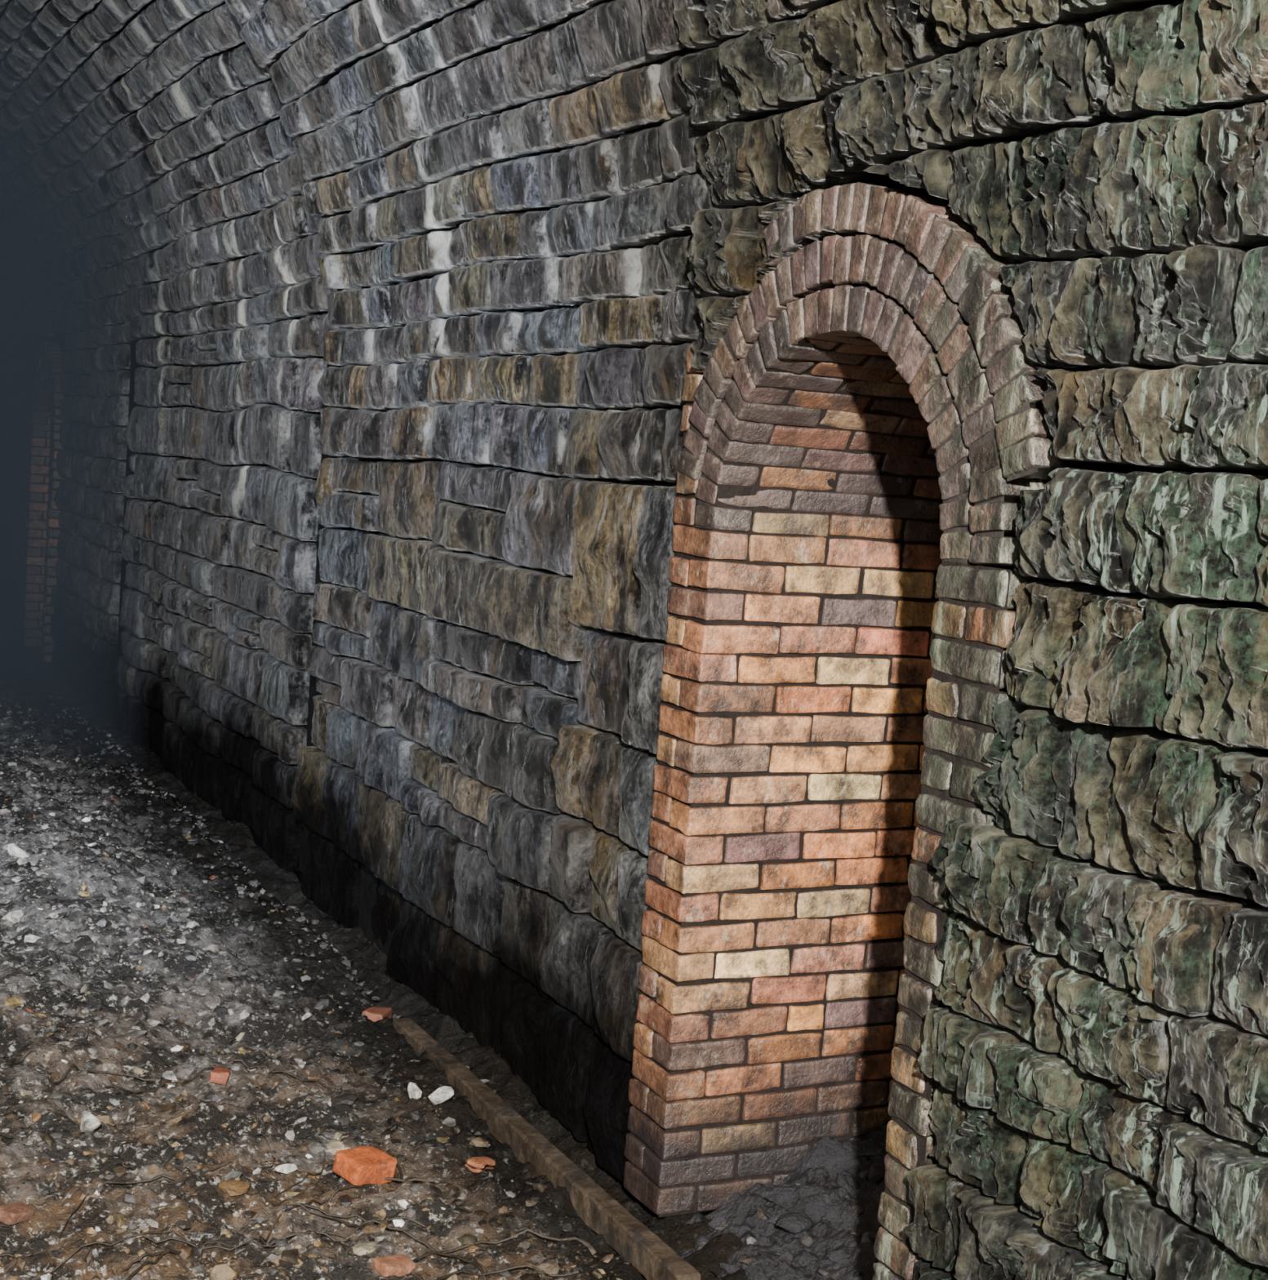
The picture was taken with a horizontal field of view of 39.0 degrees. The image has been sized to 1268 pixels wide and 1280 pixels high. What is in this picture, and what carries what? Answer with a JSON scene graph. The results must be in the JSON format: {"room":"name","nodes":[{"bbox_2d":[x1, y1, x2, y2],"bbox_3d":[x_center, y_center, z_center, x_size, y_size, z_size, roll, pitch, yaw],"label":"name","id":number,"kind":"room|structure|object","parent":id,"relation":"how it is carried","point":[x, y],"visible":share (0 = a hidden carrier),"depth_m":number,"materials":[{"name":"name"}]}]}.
{"room":"disused railway tunnel","nodes":[
{"label":"disused railway tunnel","id":0,"kind":"room"},
{"bbox_2d":[0,619,746,1279],"bbox_3d":[-5.705,0.274,11.262,4.400,0.305,35.000,1,6,-27],"label":"floor","id":1,"kind":"structure","parent":0,"point":[24,673],"depth_m":5.19,"materials":[{"name":"grey gravel"}]},
{"bbox_2d":[0,1200,34,1225],"bbox_3d":[-1.433,1.327,4.138,0.064,0.039,0.079,8,7,31],"label":"brick","id":2,"kind":"object","parent":1,"relation":"on","point":[11,1214],"visible":1,"depth_m":4.12,"materials":[{"name":"brick"}]},
{"bbox_2d":[208,1066,230,1084],"bbox_3d":[-1.183,1.244,5.110,0.056,0.039,0.066,3,6,-8],"label":"brick","id":3,"kind":"object","parent":1,"relation":"on","point":[220,1075],"visible":1,"depth_m":5.08,"materials":[{"name":"brick"}]},
{"bbox_2d":[0,1050,592,1279],"bbox_3d":[-1.055,1.302,4.456,1.513,0.158,1.506,1,6,-27],"label":"roots","id":4,"kind":"object","parent":1,"relation":"on","point":[304,1206],"visible":0.95,"depth_m":4.26,"materials":[{"name":"plant"}]},
{"bbox_2d":[0,693,629,1279],"bbox_3d":[-2.556,0.871,7.561,1.851,0.316,9.537,1,6,-27],"label":"gravel","id":5,"kind":"object","parent":1,"relation":"on","point":[87,1122],"visible":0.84,"depth_m":5.16,"materials":[{"name":"gravel"}]},
{"bbox_2d":[332,1145,397,1185],"bbox_3d":[-0.682,1.335,4.540,0.104,0.079,0.138,10,8,44],"label":"brick","id":6,"kind":"object","parent":1,"relation":"on","point":[361,1165],"visible":1,"depth_m":4.51,"materials":[{"name":"brick"}]},
{"bbox_2d":[361,1006,392,1022],"bbox_3d":[-0.847,1.234,5.888,0.077,0.049,0.120,5,6,10],"label":"brick","id":7,"kind":"object","parent":1,"relation":"on","point":[375,1014],"visible":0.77,"depth_m":5.85,"materials":[{"name":"brick"}]},
{"bbox_2d":[372,1254,416,1276],"bbox_3d":[-0.545,1.425,4.069,0.086,0.045,0.062,0,7,-39],"label":"brick","id":8,"kind":"object","parent":1,"relation":"on","point":[399,1265],"visible":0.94,"depth_m":4.05,"materials":[{"name":"brick"}]},
{"bbox_2d":[464,1155,495,1173],"bbox_3d":[-0.407,1.382,4.720,0.057,0.036,0.075,7,6,29],"label":"brick","id":9,"kind":"object","parent":1,"relation":"on","point":[474,1164],"visible":1,"depth_m":4.70,"materials":[{"name":"brick"}]},
{"bbox_2d":[392,1017,700,1279],"bbox_3d":[-0.315,1.360,4.908,0.079,0.074,1.950,1,6,-27],"label":"plank","id":10,"kind":"object","parent":1,"relation":"on","point":[654,1259],"visible":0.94,"depth_m":4.62,"materials":[{"name":"brown wood"}]},
{"bbox_2d":[678,1121,888,1279],"bbox_3d":[0.609,1.429,4.198,0.780,0.273,0.880,1,6,-27],"label":"rubble pile","id":11,"kind":"object","parent":1,"relation":"on","point":[821,1222],"visible":0.47,"depth_m":4.37,"materials":[{"name":"grey stone"}]},
{"bbox_2d":[0,97,1267,1279],"bbox_3d":[-3.702,-0.869,12.112,0.269,2.548,35.003,1,6,-27],"label":"wall","id":12,"kind":"structure","parent":0,"point":[379,575],"depth_m":4.62,"materials":[{"name":"stone"}]},
{"bbox_2d":[19,340,68,663],"bbox_3d":[-4.323,-1.103,14.262,0.846,2.476,1.391,1,6,-27],"label":"niche","id":13,"kind":"object","parent":12,"relation":"attached to","point":[42,530],"visible":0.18,"depth_m":14.48,"materials":[{"name":"brick"}]},
{"bbox_2d":[623,182,1081,1279],"bbox_3d":[0.758,0.277,4.071,0.916,2.473,1.394,1,6,-27],"label":"niche","id":14,"kind":"object","parent":12,"relation":"attached to","point":[864,433],"visible":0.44,"depth_m":4.38,"materials":[{"name":"brown brick"}]},
{"bbox_2d":[0,0,1267,345],"bbox_3d":[-5.456,-3.092,10.935,4.518,2.058,35.022,1,6,-27],"label":"ceiling","id":15,"kind":"structure","parent":0,"point":[157,156],"depth_m":5.47,"materials":[{"name":"stone"}]}
]}

